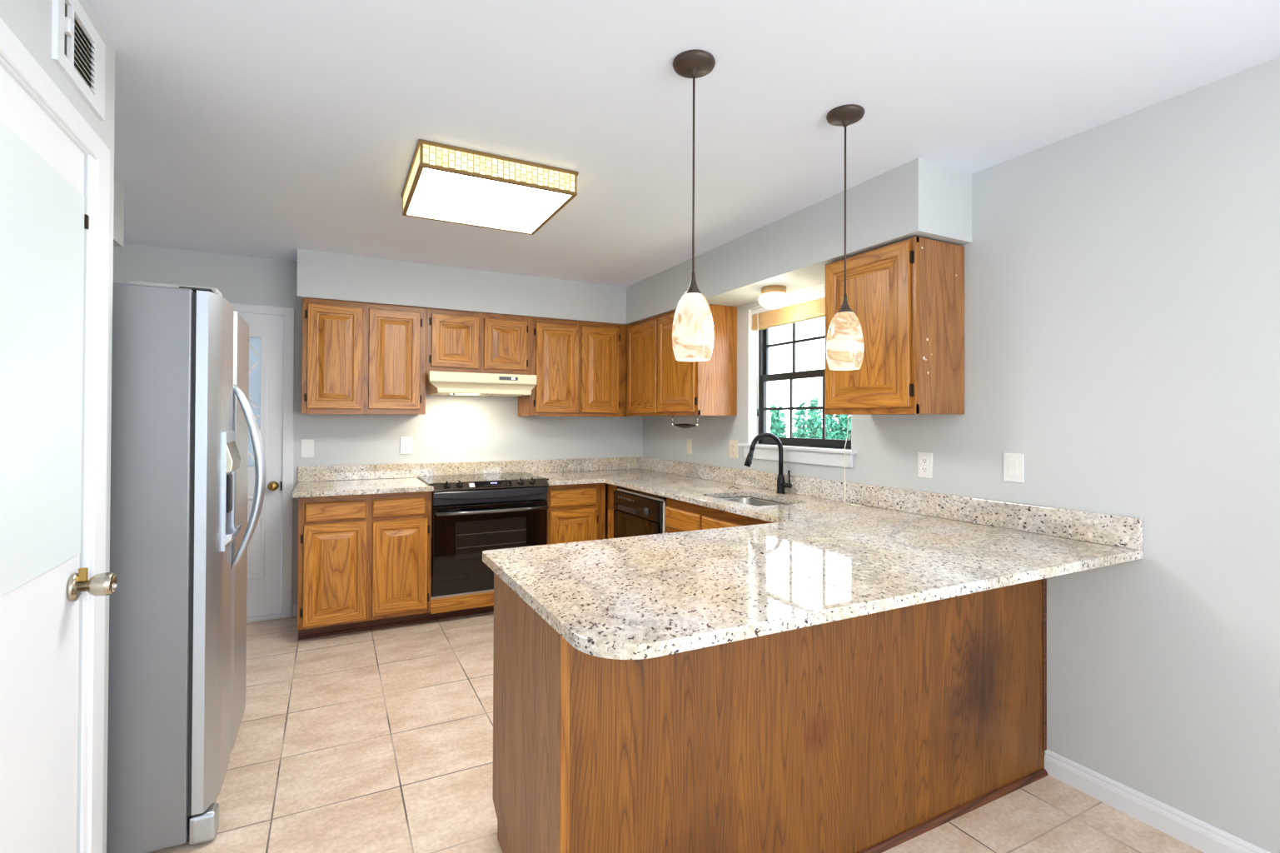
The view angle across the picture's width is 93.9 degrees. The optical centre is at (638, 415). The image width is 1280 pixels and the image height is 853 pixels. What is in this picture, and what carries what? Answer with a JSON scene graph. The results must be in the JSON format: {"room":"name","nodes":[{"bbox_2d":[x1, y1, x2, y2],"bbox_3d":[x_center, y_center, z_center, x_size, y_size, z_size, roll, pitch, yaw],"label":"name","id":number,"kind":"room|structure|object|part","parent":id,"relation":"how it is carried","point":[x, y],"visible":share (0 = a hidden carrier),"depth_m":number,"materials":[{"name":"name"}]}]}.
{"room":"kitchen","nodes":[
{"label":"kitchen","id":0,"kind":"room"},
{"bbox_2d":[0,0,114,852],"bbox_3d":[-0.701,0.132,-0.676,0.726,2.416,5.046,0,0,-27],"label":"wall","id":1,"kind":"structure","parent":0,"point":[30,21],"depth_m":1.55,"materials":[{"name":"grey paint"}]},
{"bbox_2d":[0,17,117,852],"bbox_3d":[-1.251,0.304,1.223,0.123,2.094,0.989,0,0,-27],"label":"door","id":2,"kind":"structure","parent":1,"relation":"in","point":[45,141],"depth_m":1.35,"materials":[{"name":"white paint"}]},
{"bbox_3d":[-1.260,-0.106,1.208,0.006,0.915,0.717,0,0,-27],"label":"panel","id":3,"kind":"part","parent":2,"relation":"part of","materials":[{"name":"white"}]},
{"bbox_3d":[-1.406,0.429,1.493,0.014,0.072,0.072,0,0,-27],"label":"knob","id":4,"kind":"part","parent":2,"relation":"part of","materials":[{"name":"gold metal"}]},
{"bbox_3d":[-1.422,-0.497,1.535,0.013,0.036,0.013,0,0,-27],"label":"catch plate","id":5,"kind":"part","parent":2,"relation":"part of","materials":[{"name":"brown metal"}]},
{"bbox_2d":[51,0,105,121],"bbox_3d":[-1.391,-0.909,1.496,0.016,0.208,0.317,0,0,-27],"label":"air vent","id":6,"kind":"object","parent":1,"relation":"in","point":[78,50],"visible":1,"depth_m":1.49,"materials":[{"name":"white metal"}]},
{"bbox_3d":[-1.344,-0.915,1.407,0.014,0.035,0.020,0,0,-27],"label":"damper lever","id":7,"kind":"part","parent":6,"relation":"part of","materials":[{"name":"white paint"}]},
{"bbox_2d":[113,170,124,247],"bbox_3d":[-2.254,-0.914,2.062,0.450,0.297,1.234,0,0,-27],"label":"soffit","id":8,"kind":"structure","parent":1,"relation":"attached to","point":[118,204],"depth_m":2.65,"materials":[{"name":"grey paint"}]},
{"bbox_2d":[112,243,642,603],"bbox_3d":[-1.865,0.165,4.405,4.200,2.416,0.150,0,0,-27],"label":"wall","id":9,"kind":"structure","parent":0,"point":[452,428],"depth_m":4.34,"materials":[{"name":"grey paint"}]},
{"bbox_2d":[229,302,294,622],"bbox_3d":[-2.768,0.316,3.856,0.938,2.098,0.121,0,0,-27],"label":"door","id":10,"kind":"structure","parent":9,"relation":"in","point":[271,329],"depth_m":4.02,"materials":[{"name":"white paint"}]},
{"bbox_3d":[-2.772,-0.090,3.886,0.548,0.870,0.006,0,0,-27],"label":"frosted pane","id":11,"kind":"part","parent":10,"relation":"part of","materials":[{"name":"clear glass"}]},
{"bbox_3d":[-2.771,0.810,3.855,0.615,0.550,0.013,0,0,-27],"label":"panel","id":12,"kind":"part","parent":10,"relation":"part of","materials":[{"name":"white paint"}]},
{"bbox_3d":[-2.761,-0.090,3.864,0.608,0.930,0.018,0,0,-27],"label":"light frame","id":13,"kind":"part","parent":10,"relation":"part of","materials":[{"name":"white paint"}]},
{"bbox_3d":[-2.442,0.475,3.991,0.064,0.064,0.066,0,0,-27],"label":"knob","id":14,"kind":"part","parent":10,"relation":"part of","materials":[{"name":"gold metal"}]},
{"bbox_2d":[292,603,297,616],"bbox_3d":[-2.329,1.326,4.069,0.048,0.085,0.014,0,0,-27],"label":"baseboard","id":15,"kind":"structure","parent":9,"relation":"attached to","point":[294,605],"depth_m":4.06,"materials":[{"name":"white paint"}]},
{"bbox_2d":[300,438,313,457],"bbox_3d":[-2.273,0.228,4.104,0.080,0.124,0.012,0,0,-27],"label":"light switch","id":16,"kind":"object","parent":9,"relation":"attached to","point":[306,445],"visible":1,"depth_m":4.10,"materials":[{"name":"white plastic"}]},
{"bbox_2d":[301,298,426,414],"bbox_3d":[-1.885,-0.377,4.126,0.752,0.741,0.330,0,0,-27],"label":"upper cabinet","id":17,"kind":"object","parent":9,"relation":"attached to","point":[358,357],"visible":1,"depth_m":3.97,"materials":[{"name":"brown wood"}]},
{"bbox_3d":[-1.980,-0.380,3.901,0.320,0.674,0.017,0,0,-27],"label":"door","id":18,"kind":"part","parent":17,"relation":"part of","materials":[{"name":"brown wood"}]},
{"bbox_3d":[-1.658,-0.377,4.067,0.325,0.670,0.017,0,0,-27],"label":"door","id":19,"kind":"part","parent":17,"relation":"part of","materials":[{"name":"brown wood"}]},
{"bbox_2d":[400,436,411,453],"bbox_3d":[-1.710,0.221,4.396,0.078,0.126,0.008,0,0,-27],"label":"wall outlet","id":20,"kind":"object","parent":9,"relation":"attached to","point":[405,441],"visible":1,"depth_m":4.39,"materials":[{"name":"white plastic"}]},
{"bbox_2d":[297,249,626,324],"bbox_3d":[-1.211,-0.892,4.462,2.311,0.297,0.357,0,0,-27],"label":"soffit","id":21,"kind":"structure","parent":9,"relation":"attached to","point":[321,275],"depth_m":4.21,"materials":[{"name":"grey paint"}]},
{"bbox_2d":[298,456,641,482],"bbox_3d":[-1.152,0.410,4.669,2.625,0.106,0.029,0,0,-27],"label":"backsplash","id":22,"kind":"structure","parent":9,"relation":"attached to","point":[335,472],"depth_m":4.54,"materials":[{"name":"stone"}]},
{"bbox_2d":[425,308,529,374],"bbox_3d":[-1.219,-0.518,4.469,0.742,0.449,0.330,0,0,-27],"label":"upper cabinet","id":23,"kind":"object","parent":9,"relation":"attached to","point":[456,341],"visible":0.87,"depth_m":4.31,"materials":[{"name":"brown wood"}]},
{"bbox_3d":[-1.302,-0.523,4.250,0.326,0.372,0.017,0,0,-27],"label":"door","id":24,"kind":"part","parent":23,"relation":"part of","materials":[{"name":"brown wood"}]},
{"bbox_2d":[425,370,536,396],"bbox_3d":[-1.182,-0.215,4.392,0.740,0.154,0.499,0,0,-27],"label":"range hood","id":25,"kind":"object","parent":23,"relation":"attached to","point":[440,383],"visible":0.99,"depth_m":4.20,"materials":[{"name":"beige metal"}]},
{"bbox_3d":[-0.982,-0.519,4.415,0.315,0.366,0.017,0,0,-27],"label":"door","id":26,"kind":"part","parent":23,"relation":"part of","materials":[{"name":"brown wood"}]},
{"bbox_2d":[517,317,627,416],"bbox_3d":[-0.527,-0.363,4.824,0.815,0.747,0.330,0,0,-27],"label":"upper cabinet","id":27,"kind":"object","parent":9,"relation":"attached to","point":[580,368],"visible":0.98,"depth_m":4.67,"materials":[{"name":"brown wood"}]},
{"bbox_3d":[-0.625,-0.359,4.598,0.343,0.680,0.017,0,0,-27],"label":"door","id":28,"kind":"part","parent":27,"relation":"part of","materials":[{"name":"brown wood"}]},
{"bbox_3d":[-0.305,-0.359,4.762,0.325,0.680,0.017,0,0,-27],"label":"door","id":29,"kind":"part","parent":27,"relation":"part of","materials":[{"name":"brown wood"}]},
{"bbox_2d":[149,611,1204,852],"bbox_3d":[-0.101,1.406,1.117,4.350,0.100,7.700,0,0,-27],"label":"floor","id":30,"kind":"structure","parent":0,"point":[381,739],"depth_m":2.28,"materials":[{"name":"beige tile"}]},
{"bbox_2d":[106,280,266,852],"bbox_3d":[-1.875,0.467,2.126,0.943,1.766,0.892,0,0,-27],"label":"refrigerator","id":31,"kind":"object","parent":30,"relation":"on","point":[181,534],"visible":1,"depth_m":1.85,"materials":[{"name":"grey metal"}]},
{"bbox_3d":[-1.447,0.430,2.044,0.061,1.643,0.353,0,0,-27],"label":"freezer door","id":32,"kind":"part","parent":31,"relation":"part of","materials":[{"name":"silver metal"}]},
{"bbox_3d":[-1.653,0.432,2.444,0.061,1.643,0.531,0,0,-27],"label":"door","id":33,"kind":"part","parent":31,"relation":"part of","materials":[{"name":"silver metal"}]},
{"bbox_3d":[-1.450,0.226,2.215,0.108,0.681,0.030,0,0,-27],"label":"handle","id":34,"kind":"part","parent":31,"relation":"part of","materials":[{"name":"silver metal"}]},
{"bbox_3d":[-1.476,0.226,2.267,0.108,0.681,0.030,0,0,-27],"label":"handle","id":35,"kind":"part","parent":31,"relation":"part of","materials":[{"name":"silver metal"}]},
{"bbox_2d":[297,491,431,639],"bbox_3d":[-1.818,0.928,3.977,0.756,0.884,0.618,0,0,-27],"label":"base cabinet","id":36,"kind":"object","parent":30,"relation":"on","point":[365,560],"visible":0.89,"depth_m":3.71,"materials":[{"name":"brown wood"}]},
{"bbox_3d":[-1.840,0.959,3.628,0.343,0.607,0.017,0,0,-27],"label":"door","id":37,"kind":"part","parent":36,"relation":"part of","materials":[{"name":"brown wood"}]},
{"bbox_3d":[-1.839,0.583,3.631,0.329,0.115,0.017,0,0,-27],"label":"drawer","id":38,"kind":"part","parent":36,"relation":"part of","materials":[{"name":"brown wood"}]},
{"bbox_2d":[292,477,433,498],"bbox_3d":[-1.819,0.470,3.956,0.788,0.030,0.686,0,0,-27],"label":"countertop","id":39,"kind":"structure","parent":36,"relation":"on","point":[346,487],"depth_m":3.79,"materials":[{"name":"stone"}]},
{"bbox_3d":[-1.518,0.584,3.795,0.316,0.112,0.017,0,0,-27],"label":"drawer","id":40,"kind":"part","parent":36,"relation":"part of","materials":[{"name":"brown wood"}]},
{"bbox_3d":[-1.513,0.959,3.796,0.326,0.585,0.017,0,0,-27],"label":"door","id":41,"kind":"part","parent":36,"relation":"part of","materials":[{"name":"brown wood"}]},
{"bbox_2d":[428,588,493,620],"bbox_3d":[-1.143,1.283,4.332,0.776,0.184,0.600,0,0,-27],"label":"platform","id":42,"kind":"object","parent":30,"relation":"on","point":[480,601],"visible":0.39,"depth_m":4.01,"materials":[{"name":"brown wood"}]},
{"bbox_2d":[418,472,548,596],"bbox_3d":[-1.110,0.811,4.277,0.811,0.758,0.696,0,0,-27],"label":"range","id":43,"kind":"object","parent":42,"relation":"on","point":[472,514],"visible":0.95,"depth_m":4.00,"materials":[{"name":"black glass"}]},
{"bbox_3d":[-1.246,0.453,3.891,0.042,0.048,0.050,0,0,-27],"label":"knob","id":44,"kind":"part","parent":43,"relation":"part of","materials":[{"name":"black plastic"}]},
{"bbox_3d":[-1.174,0.454,3.927,0.042,0.048,0.050,0,0,-27],"label":"knob","id":45,"kind":"part","parent":43,"relation":"part of","materials":[{"name":"black plastic"}]},
{"bbox_3d":[-1.019,1.137,4.095,0.764,0.106,0.037,0,0,-27],"label":"panel","id":46,"kind":"part","parent":43,"relation":"part of","materials":[{"name":"black metal"}]},
{"bbox_2d":[418,472,548,485],"bbox_3d":[-1.131,0.465,4.324,0.811,0.031,0.592,0,0,-27],"label":"cooktop","id":47,"kind":"object","parent":43,"relation":"in","point":[513,477],"depth_m":4.23,"materials":[{"name":"black glass"}]},
{"bbox_3d":[-0.996,0.837,4.053,0.766,0.483,0.060,0,0,-27],"label":"oven door","id":48,"kind":"part","parent":43,"relation":"part of","materials":[{"name":"black glass"}]},
{"bbox_3d":[-0.991,0.473,4.049,0.768,0.058,0.081,0,0,-27],"label":"control panel","id":49,"kind":"part","parent":43,"relation":"part of","materials":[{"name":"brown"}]},
{"bbox_3d":[-0.966,0.638,4.000,0.746,0.027,0.070,0,0,-27],"label":"handle","id":50,"kind":"part","parent":43,"relation":"part of","materials":[{"name":"grey metal"}]},
{"bbox_3d":[-0.810,0.457,4.115,0.042,0.048,0.050,0,0,-27],"label":"knob","id":51,"kind":"part","parent":43,"relation":"part of","materials":[{"name":"black plastic"}]},
{"bbox_3d":[-0.739,0.457,4.151,0.042,0.048,0.050,0,0,-27],"label":"knob","id":52,"kind":"part","parent":43,"relation":"part of","materials":[{"name":"black plastic"}]},
{"bbox_2d":[544,483,605,544],"bbox_3d":[-0.588,0.938,4.609,0.458,0.884,0.618,0,0,-27],"label":"base cabinet","id":53,"kind":"object","parent":30,"relation":"on","point":[575,512],"visible":0.37,"depth_m":4.33,"materials":[{"name":"brown wood"}]},
{"bbox_3d":[-0.469,0.596,4.334,0.360,0.120,0.017,0,0,-27],"label":"drawer","id":54,"kind":"part","parent":53,"relation":"part of","materials":[{"name":"brown wood"}]},
{"bbox_3d":[-0.471,0.981,4.331,0.360,0.585,0.017,0,0,-27],"label":"door","id":55,"kind":"part","parent":53,"relation":"part of","materials":[{"name":"brown wood"}]},
{"bbox_2d":[604,483,617,538],"bbox_3d":[-0.080,0.942,4.804,0.618,0.884,0.764,0,0,-27],"label":"base cabinet","id":56,"kind":"object","parent":30,"relation":"on","point":[610,488],"visible":0.17,"depth_m":4.41,"materials":[{"name":"brown wood"}]},
{"bbox_3d":[-0.201,0.982,4.381,0.017,0.585,0.097,0,0,-27],"label":"door","id":57,"kind":"part","parent":56,"relation":"part of","materials":[{"name":"brown wood"}]},
{"bbox_3d":[-0.189,0.893,4.403,0.019,0.794,0.150,0,0,-27],"label":"frame","id":58,"kind":"part","parent":56,"relation":"part of","materials":[{"name":"brown wood"}]},
{"bbox_2d":[613,485,666,537],"bbox_3d":[0.236,0.946,4.129,0.614,0.868,0.720,0,0,-27],"label":"dishwasher","id":59,"kind":"object","parent":30,"relation":"on","point":[635,512],"visible":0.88,"depth_m":3.99,"materials":[{"name":"black plastic"}]},
{"bbox_3d":[-0.078,0.648,4.113,0.016,0.030,0.280,0,0,-27],"label":"latch handle","id":60,"kind":"part","parent":59,"relation":"part of","materials":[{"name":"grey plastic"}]},
{"bbox_3d":[-0.013,0.978,4.013,0.022,0.600,0.694,0,0,-27],"label":"door","id":61,"kind":"part","parent":59,"relation":"part of","materials":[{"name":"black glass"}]},
{"bbox_3d":[-0.013,0.608,4.015,0.026,0.132,0.694,0,0,-27],"label":"control panel","id":62,"kind":"part","parent":59,"relation":"part of","materials":[{"name":"black plastic"}]},
{"bbox_2d":[665,497,773,532],"bbox_3d":[0.706,0.934,3.275,0.618,0.884,1.220,0,0,-27],"label":"base cabinet","id":63,"kind":"object","parent":30,"relation":"on","point":[680,515],"visible":0.18,"depth_m":3.35,"materials":[{"name":"brown wood"}]},
{"bbox_3d":[0.456,0.978,3.146,0.019,0.610,1.220,0,0,-27],"label":"frame","id":64,"kind":"part","parent":63,"relation":"part of","materials":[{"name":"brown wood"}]},
{"bbox_3d":[0.255,0.619,3.502,0.017,0.122,0.381,0,0,-27],"label":"drawer","id":65,"kind":"part","parent":63,"relation":"part of","materials":[{"name":"brown wood"}]},
{"bbox_3d":[0.440,0.617,3.141,0.017,0.122,0.382,0,0,-27],"label":"drawer","id":66,"kind":"part","parent":63,"relation":"part of","materials":[{"name":"brown wood"}]},
{"bbox_2d":[492,572,1048,852],"bbox_3d":[0.546,0.924,2.135,1.973,0.884,0.670,0,0,-27],"label":"base cabinet","id":67,"kind":"object","parent":30,"relation":"on","point":[876,732],"visible":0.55,"depth_m":1.74,"materials":[{"name":"brown wood"}]},
{"bbox_3d":[-0.326,0.917,1.696,0.017,0.884,0.654,0,0,-27],"label":"panel","id":68,"kind":"part","parent":67,"relation":"part of","materials":[{"name":"brown wood"}]},
{"bbox_2d":[482,468,1143,659],"bbox_3d":[-0.021,0.473,3.202,2.014,0.030,3.672,0,0,-27],"label":"countertop","id":69,"kind":"structure","parent":67,"relation":"on","point":[820,560],"depth_m":1.78,"materials":[{"name":"stone"}]},
{"bbox_2d":[718,496,787,506],"bbox_3d":[0.631,0.590,3.323,0.385,0.194,0.582,0,0,-27],"label":"sink","id":70,"kind":"object","parent":69,"relation":"in","point":[744,500],"visible":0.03,"depth_m":3.58,"materials":[{"name":"silver metal"}]},
{"bbox_2d":[743,432,792,493],"bbox_3d":[0.753,0.282,3.524,0.284,0.362,0.112,0,0,-3],"label":"faucet","id":71,"kind":"object","parent":69,"relation":"on","point":[781,484],"visible":1,"depth_m":3.53,"materials":[{"name":"black metal"}]},
{"bbox_3d":[0.879,0.363,3.492,0.013,0.081,0.018,0,0,-27],"label":"lever","id":72,"kind":"part","parent":71,"relation":"part of","materials":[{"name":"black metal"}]},
{"bbox_3d":[0.686,1.355,1.838,1.956,0.019,0.018,0,0,-27],"label":"shoe moulding","id":73,"kind":"part","parent":67,"relation":"part of","materials":[{"name":"brown wood"}]},
{"bbox_2d":[85,0,1279,287],"bbox_3d":[-0.079,-1.110,1.114,4.350,0.100,7.650,0,0,-27],"label":"ceiling","id":74,"kind":"structure","parent":0,"point":[269,129],"depth_m":2.00,"materials":[{"name":"white paint"}]},
{"bbox_2d":[401,139,578,234],"bbox_3d":[-0.696,-1.001,2.716,0.652,0.100,0.643,0,0,-27],"label":"ceiling light","id":75,"kind":"object","parent":74,"relation":"attached to","point":[444,182],"visible":1,"depth_m":2.56,"materials":[{"name":"gold metal"}]},
{"bbox_3d":[-0.696,-1.000,2.716,0.636,0.074,0.627,0,0,-27],"label":"mosaic glass","id":76,"kind":"part","parent":75,"relation":"part of","materials":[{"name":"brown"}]},
{"bbox_2d":[407,168,570,233],"bbox_3d":[-0.696,-0.957,2.716,0.608,0.005,0.599,0,0,-27],"label":"diffuser","id":77,"kind":"object","parent":75,"relation":"attached to","point":[508,203],"depth_m":2.65,"materials":[{"name":"white"}]},
{"bbox_2d":[672,49,715,361],"bbox_3d":[0.163,-0.609,1.783,0.127,0.890,0.127,0,0,-27],"label":"pendant lamp","id":78,"kind":"object","parent":74,"relation":"hanging from","point":[693,326],"visible":1,"depth_m":1.74,"materials":[{"name":"white glass"}]},
{"bbox_3d":[0.162,-0.262,1.781,0.125,0.196,0.125,0,0,-27],"label":"lamp shade","id":79,"kind":"part","parent":78,"relation":"part of","materials":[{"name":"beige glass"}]},
{"bbox_3d":[0.164,-0.714,1.784,0.006,0.601,0.006,0,0,-5],"label":"cord","id":80,"kind":"part","parent":78,"relation":"part of","materials":[{"name":"brown metal"}]},
{"bbox_2d":[826,104,864,370],"bbox_3d":[0.718,-0.605,2.078,0.127,0.890,0.127,0,0,-27],"label":"pendant lamp","id":81,"kind":"object","parent":74,"relation":"hanging from","point":[844,343],"visible":1,"depth_m":2.04,"materials":[{"name":"white glass"}]},
{"bbox_3d":[0.718,-0.709,2.079,0.006,0.601,0.006,0,0,-5],"label":"cord","id":82,"kind":"part","parent":81,"relation":"part of","materials":[{"name":"brown metal"}]},
{"bbox_3d":[0.716,-0.258,2.076,0.125,0.196,0.125,0,0,-27],"label":"lamp shade","id":83,"kind":"part","parent":81,"relation":"part of","materials":[{"name":"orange glass"}]},
{"bbox_2d":[642,56,1279,852],"bbox_3d":[1.779,0.163,2.062,0.140,2.416,7.650,0,0,-27],"label":"wall","id":84,"kind":"structure","parent":0,"point":[1122,275],"depth_m":2.03,"materials":[{"name":"grey paint"}]},
{"bbox_2d":[626,303,737,416],"bbox_3d":[0.207,-0.364,4.612,0.330,0.741,1.380,0,0,-27],"label":"upper cabinet","id":85,"kind":"object","parent":84,"relation":"attached to","point":[658,384],"visible":0.73,"depth_m":4.16,"materials":[{"name":"brown wood"}]},
{"bbox_3d":[0.022,-0.362,4.627,0.017,0.690,0.482,0,0,-27],"label":"door","id":86,"kind":"part","parent":85,"relation":"part of","materials":[{"name":"brown wood"}]},
{"bbox_3d":[0.084,-0.365,4.549,0.019,0.741,1.380,0,0,-27],"label":"frame","id":87,"kind":"part","parent":85,"relation":"part of","materials":[{"name":"brown wood"}]},
{"bbox_3d":[0.258,-0.366,4.170,0.017,0.688,0.494,0,0,-27],"label":"door","id":88,"kind":"part","parent":85,"relation":"part of","materials":[{"name":"brown wood"}]},
{"bbox_2d":[670,415,699,428],"bbox_3d":[0.324,0.048,4.195,0.034,0.088,0.362,0,0,-27],"label":"towel holder","id":89,"kind":"object","parent":85,"relation":"attached to","point":[681,425],"visible":0.98,"depth_m":4.17,"materials":[{"name":"black metal"}]},
{"bbox_3d":[0.248,0.043,4.342,0.029,0.077,0.030,0,0,-7],"label":"post","id":90,"kind":"part","parent":89,"relation":"part of","materials":[{"name":"silver metal"}]},
{"bbox_3d":[0.399,0.042,4.049,0.029,0.077,0.030,0,0,-7],"label":"post","id":91,"kind":"part","parent":89,"relation":"part of","materials":[{"name":"silver metal"}]},
{"bbox_2d":[687,438,691,453],"bbox_3d":[0.389,0.242,4.604,0.008,0.116,0.062,0,0,-27],"label":"cover plate","id":92,"kind":"object","parent":84,"relation":"attached to","point":[689,440],"visible":1,"depth_m":4.60,"materials":[{"name":"beige plastic"}]},
{"bbox_2d":[729,439,737,458],"bbox_3d":[0.649,0.233,4.095,0.010,0.122,0.096,0,0,-27],"label":"wall outlet","id":93,"kind":"object","parent":84,"relation":"attached to","point":[733,444],"visible":1,"depth_m":4.09,"materials":[{"name":"beige plastic"}]},
{"bbox_2d":[731,443,734,453],"bbox_3d":[0.647,0.233,4.094,0.003,0.068,0.035,0,0,-27],"label":"socket","id":94,"kind":"object","parent":93,"relation":"attached to","point":[732,445],"depth_m":4.09,"materials":[{"name":"beige plastic"}]},
{"bbox_2d":[737,288,856,468],"bbox_3d":[0.966,-0.213,3.602,0.173,0.987,0.985,0,0,-27],"label":"window","id":95,"kind":"structure","parent":84,"relation":"in","point":[824,451],"depth_m":3.75,"materials":[{"name":"black"}]},
{"bbox_3d":[1.039,-0.455,3.623,0.018,0.448,0.844,0,0,-27],"label":"sash","id":96,"kind":"part","parent":95,"relation":"part of","materials":[{"name":"black"}]},
{"bbox_3d":[0.942,0.200,3.588,0.123,0.027,0.985,0,0,-27],"label":"sill","id":97,"kind":"part","parent":95,"relation":"part of","materials":[{"name":"white paint"}]},
{"bbox_3d":[1.027,-0.258,3.620,0.050,0.895,0.890,0,0,-27],"label":"frame","id":98,"kind":"part","parent":95,"relation":"part of","materials":[{"name":"black"}]},
{"bbox_3d":[1.018,-0.051,3.610,0.018,0.436,0.844,0,0,-27],"label":"sash","id":99,"kind":"part","parent":95,"relation":"part of","materials":[{"name":"black"}]},
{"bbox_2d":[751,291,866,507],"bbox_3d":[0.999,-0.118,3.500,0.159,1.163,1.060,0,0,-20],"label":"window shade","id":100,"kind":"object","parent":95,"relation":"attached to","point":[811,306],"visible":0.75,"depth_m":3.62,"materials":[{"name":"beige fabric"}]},
{"bbox_3d":[1.107,-0.107,3.098,0.054,1.135,0.226,0,0,0],"label":"pull cord","id":101,"kind":"part","parent":100,"relation":"part of","materials":[{"name":"white plastic"}]},
{"bbox_2d":[624,157,971,324],"bbox_3d":[0.588,-0.888,3.866,0.344,0.297,3.062,0,0,-27],"label":"soffit","id":102,"kind":"structure","parent":84,"relation":"attached to","point":[920,197],"depth_m":2.92,"materials":[{"name":"grey paint"}]},
{"bbox_2d":[758,284,788,308],"bbox_3d":[0.786,-0.682,3.482,0.172,0.119,0.172,0,0,-27],"label":"flush light","id":103,"kind":"object","parent":102,"relation":"attached to","point":[772,296],"visible":1,"depth_m":3.42,"materials":[{"name":"white glass"}]},
{"bbox_3d":[0.786,-0.663,3.482,0.172,0.081,0.172,0,0,-27],"label":"lamp shade","id":104,"kind":"part","parent":103,"relation":"part of","materials":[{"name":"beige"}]},
{"bbox_2d":[640,456,1143,549],"bbox_3d":[0.862,0.412,3.656,0.029,0.106,3.672,0,0,-27],"label":"backsplash","id":105,"kind":"structure","parent":84,"relation":"attached to","point":[1100,528],"depth_m":2.64,"materials":[{"name":"stone"}]},
{"bbox_2d":[824,236,964,414],"bbox_3d":[1.158,-0.370,2.761,0.330,0.733,0.514,0,0,-27],"label":"upper cabinet","id":106,"kind":"object","parent":84,"relation":"attached to","point":[906,296],"visible":0.98,"depth_m":2.56,"materials":[{"name":"brown wood"}]},
{"bbox_3d":[1.017,-0.379,2.692,0.017,0.693,0.470,0,0,-27],"label":"door","id":107,"kind":"part","parent":106,"relation":"part of","materials":[{"name":"brown wood"}]},
{"bbox_3d":[1.036,-0.371,2.698,0.019,0.733,0.514,0,0,-27],"label":"frame","id":108,"kind":"part","parent":106,"relation":"part of","materials":[{"name":"brown wood"}]},
{"bbox_2d":[917,452,932,478],"bbox_3d":[1.329,0.232,2.774,0.008,0.117,0.076,0,0,-27],"label":"wall outlet","id":109,"kind":"object","parent":84,"relation":"attached to","point":[924,460],"visible":1,"depth_m":2.77,"materials":[{"name":"white plastic"}]},
{"bbox_2d":[921,457,927,463],"bbox_3d":[1.327,0.212,2.773,0.002,0.029,0.034,0,0,-27],"label":"socket","id":110,"kind":"object","parent":109,"relation":"attached to","point":[923,460],"depth_m":2.77,"materials":[{"name":"white plastic"}]},
{"bbox_2d":[921,466,927,473],"bbox_3d":[1.327,0.253,2.772,0.002,0.029,0.034,0,0,-27],"label":"socket","id":111,"kind":"object","parent":109,"relation":"attached to","point":[923,469],"depth_m":2.77,"materials":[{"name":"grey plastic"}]},
{"bbox_2d":[1003,453,1024,483],"bbox_3d":[1.512,0.212,2.414,0.012,0.116,0.080,0,0,-27],"label":"light switch","id":112,"kind":"object","parent":84,"relation":"attached to","point":[1013,463],"visible":1,"depth_m":2.41,"materials":[{"name":"white plastic"}]},
{"bbox_3d":[1.512,0.212,2.414,0.002,0.070,0.036,0,0,-27],"label":"rocker frame","id":113,"kind":"part","parent":112,"relation":"part of","materials":[{"name":"white plastic"}]},
{"bbox_2d":[1044,749,1270,852],"bbox_3d":[2.475,1.318,0.518,0.016,0.088,3.998,0,0,-27],"label":"baseboard","id":114,"kind":"structure","parent":84,"relation":"attached to","point":[1196,833],"depth_m":2.00,"materials":[{"name":"white paint"}]},
{"label":"outside","id":115,"kind":"structure","parent":0,"visible":0},
{"bbox_3d":[5.703,1.872,9.889,13.700,0.050,21.000,0,0,-27],"label":"ground","id":116,"kind":"structure","parent":115,"visible":0},
{"bbox_2d":[767,328,770,432],"bbox_3d":[0.728,0.363,5.286,0.900,2.855,0.252,0,0,-27],"label":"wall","id":117,"kind":"structure","parent":116,"relation":"on","point":[768,385],"depth_m":5.38,"materials":[{"name":"white paint"}]},
{"bbox_2d":[767,403,787,437],"bbox_3d":[1.506,0.828,6.798,0.622,1.957,0.634,0,0,-27],"label":"shrub","id":118,"kind":"object","parent":116,"relation":"on","point":[776,427],"visible":0.07,"depth_m":6.70,"materials":[{"name":"green plant"}]},
{"bbox_2d":[792,396,822,438],"bbox_3d":[2.087,0.793,7.303,0.707,2.039,0.718,0,0,-27],"label":"shrub","id":119,"kind":"object","parent":116,"relation":"on","point":[814,423],"visible":0.15,"depth_m":7.23,"materials":[{"name":"green plant"}]},
{"bbox_2d":[816,411,851,439],"bbox_3d":[1.987,0.776,5.861,0.637,2.051,0.631,0,0,-27],"label":"shrub","id":120,"kind":"object","parent":116,"relation":"on","point":[838,430],"visible":0.06,"depth_m":5.80,"materials":[{"name":"green plant"}]}
]}

